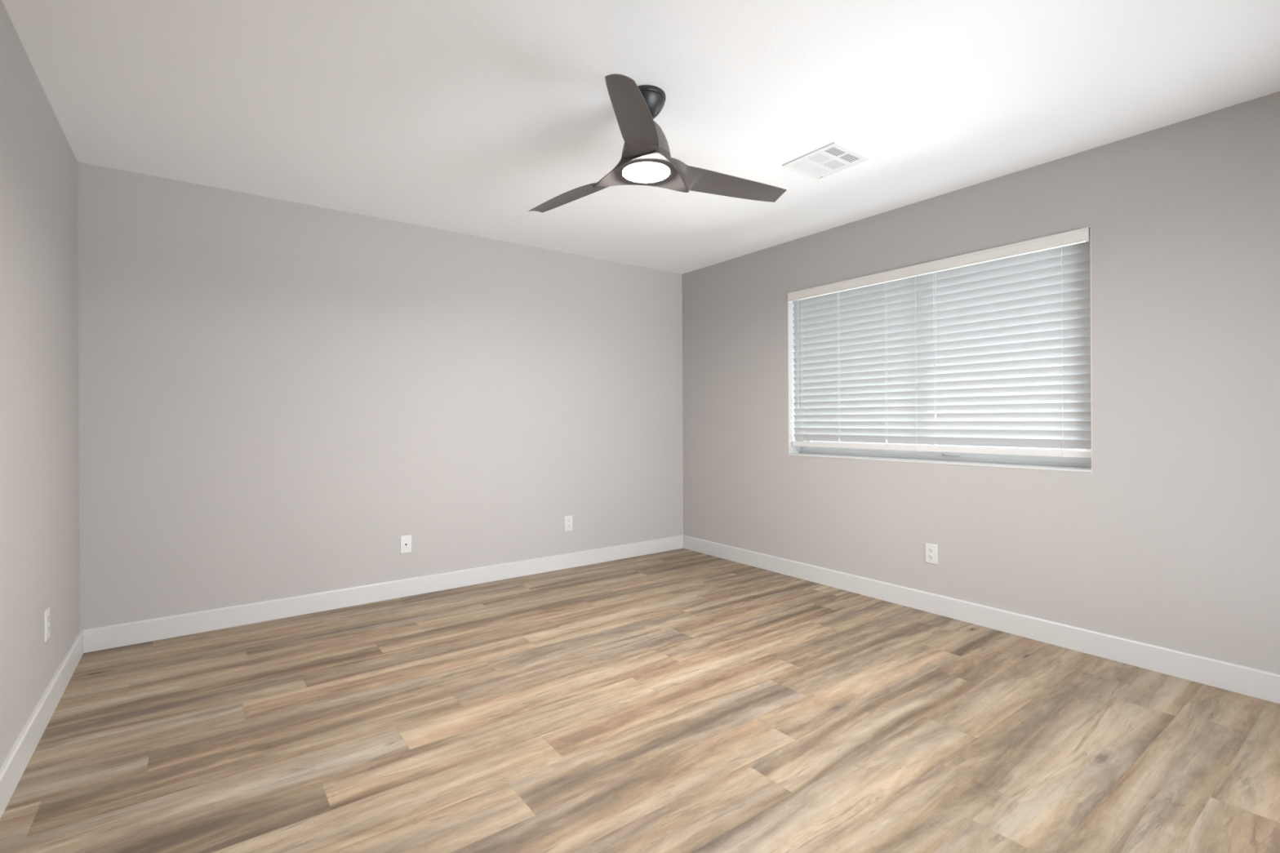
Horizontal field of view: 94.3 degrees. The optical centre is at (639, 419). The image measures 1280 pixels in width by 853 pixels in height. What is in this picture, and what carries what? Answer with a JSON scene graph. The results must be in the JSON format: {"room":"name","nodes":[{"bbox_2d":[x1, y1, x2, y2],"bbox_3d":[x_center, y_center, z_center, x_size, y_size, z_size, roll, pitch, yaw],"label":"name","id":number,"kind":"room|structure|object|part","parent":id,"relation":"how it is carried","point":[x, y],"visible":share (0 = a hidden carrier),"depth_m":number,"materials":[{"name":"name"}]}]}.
{"room":"empty bedroom","nodes":[
{"label":"empty bedroom","id":0,"kind":"room"},
{"bbox_2d":[0,0,79,768],"bbox_3d":[-1.539,-0.068,1.099,0.200,2.440,4.460,0,0,-37],"label":"wall","id":1,"kind":"structure","parent":0,"point":[39,428],"depth_m":2.15,"materials":[{"name":"beige paint"}]},
{"bbox_2d":[0,630,83,818],"bbox_3d":[-1.451,1.095,1.169,0.015,0.113,4.445,0,0,-37],"label":"baseboard","id":2,"kind":"structure","parent":1,"relation":"attached to","point":[15,763],"depth_m":2.09,"materials":[{"name":"white paint"}]},
{"bbox_2d":[44,607,49,641],"bbox_3d":[-2.305,0.796,2.312,0.008,0.114,0.070,0,0,-37],"label":"power outlet","id":3,"kind":"object","parent":1,"relation":"attached to","point":[46,614],"visible":1,"depth_m":2.29,"materials":[{"name":"white plastic"}]},
{"bbox_2d":[77,161,683,630],"bbox_3d":[-1.263,-0.069,4.204,4.343,2.440,0.200,0,0,-37],"label":"wall","id":4,"kind":"structure","parent":0,"point":[274,394],"depth_m":3.65,"materials":[{"name":"beige paint"}]},
{"bbox_2d":[83,535,683,653],"bbox_3d":[-1.193,1.093,4.118,3.913,0.113,0.015,0,0,-37],"label":"baseboard","id":5,"kind":"structure","parent":4,"relation":"attached to","point":[99,638],"depth_m":3.63,"materials":[{"name":"white paint"}]},
{"bbox_2d":[400,534,411,554],"bbox_3d":[-1.525,0.814,3.873,0.070,0.114,0.013,0,0,-37],"label":"cable plate","id":6,"kind":"object","parent":4,"relation":"attached to","point":[405,540],"visible":1,"depth_m":3.87,"materials":[{"name":"white plastic"}]},
{"bbox_2d":[564,515,572,531],"bbox_3d":[-0.553,0.802,4.598,0.070,0.114,0.008,0,0,-37],"label":"power outlet","id":7,"kind":"object","parent":4,"relation":"attached to","point":[567,519],"visible":1,"depth_m":4.59,"materials":[{"name":"white plastic"}]},
{"bbox_2d":[0,548,1279,852],"bbox_3d":[0.131,1.184,2.333,4.143,0.080,4.660,0,0,-37],"label":"floor","id":8,"kind":"structure","parent":0,"point":[681,700],"depth_m":2.15,"materials":[{"name":"brown wood"}]},
{"bbox_2d":[1,0,1279,274],"bbox_3d":[0.118,-1.356,2.333,4.343,0.120,4.860,0,0,-37],"label":"ceiling","id":9,"kind":"structure","parent":0,"point":[467,117],"depth_m":2.35,"materials":[{"name":"white paint"}]},
{"bbox_2d":[528,73,786,212],"bbox_3d":[0.045,-1.128,2.479,1.118,0.335,1.127,0,0,-37],"label":"ceiling fan","id":10,"kind":"object","parent":9,"relation":"hanging from","point":[646,159],"visible":1,"depth_m":2.35,"materials":[{"name":"black metal"}]},
{"bbox_3d":[-0.258,-0.991,2.583,0.602,0.064,0.146,0,0,34],"label":"blade","id":11,"kind":"part","parent":10,"relation":"part of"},
{"bbox_3d":[-0.012,-1.000,2.028,0.146,0.052,0.602,0,0,4],"label":"blade","id":12,"kind":"part","parent":10,"relation":"part of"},
{"bbox_3d":[0.345,-1.000,2.518,0.602,0.060,0.146,0,0,-26],"label":"blade","id":13,"kind":"part","parent":10,"relation":"part of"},
{"bbox_2d":[782,142,870,179],"bbox_3d":[0.935,-1.294,2.990,0.290,0.012,0.310,0,0,-37],"label":"ceiling vent","id":14,"kind":"object","parent":9,"relation":"in","point":[831,158],"visible":1,"depth_m":2.98,"materials":[{"name":"metal"}]},
{"bbox_2d":[681,91,1279,674],"bbox_3d":[1.789,-0.085,3.566,0.200,2.440,4.460,0,0,-37],"label":"wall","id":15,"kind":"structure","parent":0,"point":[1171,540],"depth_m":2.84,"materials":[{"name":"beige paint"}]},
{"bbox_2d":[925,542,937,564],"bbox_3d":[1.715,0.789,3.498,0.008,0.114,0.070,0,0,-37],"label":"power outlet","id":16,"kind":"object","parent":15,"relation":"attached to","point":[931,549],"visible":1,"depth_m":3.49,"materials":[{"name":"white plastic"}]},
{"bbox_2d":[928,554,933,559],"bbox_3d":[1.713,0.809,3.497,0.002,0.027,0.034,0,0,-37],"label":"socket","id":17,"kind":"object","parent":16,"relation":"attached to","point":[931,557],"depth_m":3.50,"materials":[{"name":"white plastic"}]},
{"bbox_2d":[928,547,933,553],"bbox_3d":[1.713,0.770,3.497,0.002,0.027,0.034,0,0,-37],"label":"socket","id":18,"kind":"object","parent":16,"relation":"attached to","point":[931,550],"depth_m":3.50,"materials":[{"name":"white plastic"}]},
{"bbox_2d":[787,226,1092,472],"bbox_3d":[1.711,-0.337,3.667,0.203,1.191,1.842,0,0,-37],"label":"window","id":19,"kind":"structure","parent":15,"relation":"in","point":[1042,463],"depth_m":3.62,"materials":[{"name":"white paint"}]},
{"bbox_3d":[1.535,-0.346,4.036,0.018,1.100,0.967,0,0,-37],"label":"sash","id":20,"kind":"part","parent":19,"relation":"part of","materials":[{"name":"plastic"}]},
{"bbox_2d":[786,227,1091,458],"bbox_3d":[1.659,-0.365,3.629,0.092,1.122,1.828,0,0,-37],"label":"window blind","id":21,"kind":"object","parent":19,"relation":"attached to","point":[973,348],"visible":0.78,"depth_m":3.42,"materials":[{"name":"white plastic"}]},
{"bbox_3d":[1.187,-0.340,4.296,0.056,1.067,0.010,0,0,-37],"label":"ladder cord","id":22,"kind":"part","parent":21,"relation":"part of","materials":[{"name":"white fabric"}]},
{"bbox_3d":[1.347,-0.370,4.024,0.001,1.005,0.014,0,0,-37],"label":"lift cord","id":23,"kind":"part","parent":21,"relation":"part of","materials":[{"name":"white fabric"}]},
{"bbox_3d":[1.553,-0.374,3.747,0.001,1.000,0.014,0,0,-37],"label":"lift cord","id":24,"kind":"part","parent":21,"relation":"part of","materials":[{"name":"white fabric"}]},
{"bbox_3d":[1.690,-0.343,3.617,0.056,1.067,0.010,0,0,-37],"label":"ladder cord","id":25,"kind":"part","parent":21,"relation":"part of","materials":[{"name":"white fabric"}]},
{"bbox_3d":[1.737,-0.457,3.498,0.001,0.835,0.014,0,0,-37],"label":"lift cord","id":26,"kind":"part","parent":21,"relation":"part of","materials":[{"name":"white fabric"}]},
{"bbox_3d":[1.673,-0.899,3.638,0.050,0.046,1.823,0,0,-37],"label":"head rail","id":27,"kind":"part","parent":21,"relation":"part of","materials":[{"name":"white plastic"}]},
{"bbox_3d":[1.677,0.174,3.638,0.051,0.036,1.823,0,0,-37],"label":"rail","id":28,"kind":"part","parent":21,"relation":"part of","materials":[{"name":"white plastic"}]},
{"bbox_3d":[2.143,-0.345,3.007,0.056,1.067,0.010,0,0,-37],"label":"ladder cord","id":29,"kind":"part","parent":21,"relation":"part of","materials":[{"name":"white fabric"}]},
{"bbox_3d":[1.714,0.253,3.667,0.203,0.012,1.834,0,0,-37],"label":"sill","id":30,"kind":"part","parent":19,"relation":"part of","materials":[{"name":"white paint"}]},
{"bbox_3d":[1.766,-0.341,3.707,0.057,1.175,1.834,0,0,-37],"label":"frame","id":31,"kind":"part","parent":19,"relation":"part of","materials":[{"name":"plastic"}]},
{"bbox_3d":[2.037,-0.348,3.326,0.018,1.100,0.835,0,0,-37],"label":"sash","id":32,"kind":"part","parent":19,"relation":"part of","materials":[{"name":"plastic"}]},
{"bbox_2d":[683,535,1279,703],"bbox_3d":[1.704,1.079,3.508,0.015,0.113,4.445,0,0,-37],"label":"baseboard","id":33,"kind":"structure","parent":15,"relation":"attached to","point":[1253,682],"depth_m":3.05,"materials":[{"name":"white paint"}]}
]}

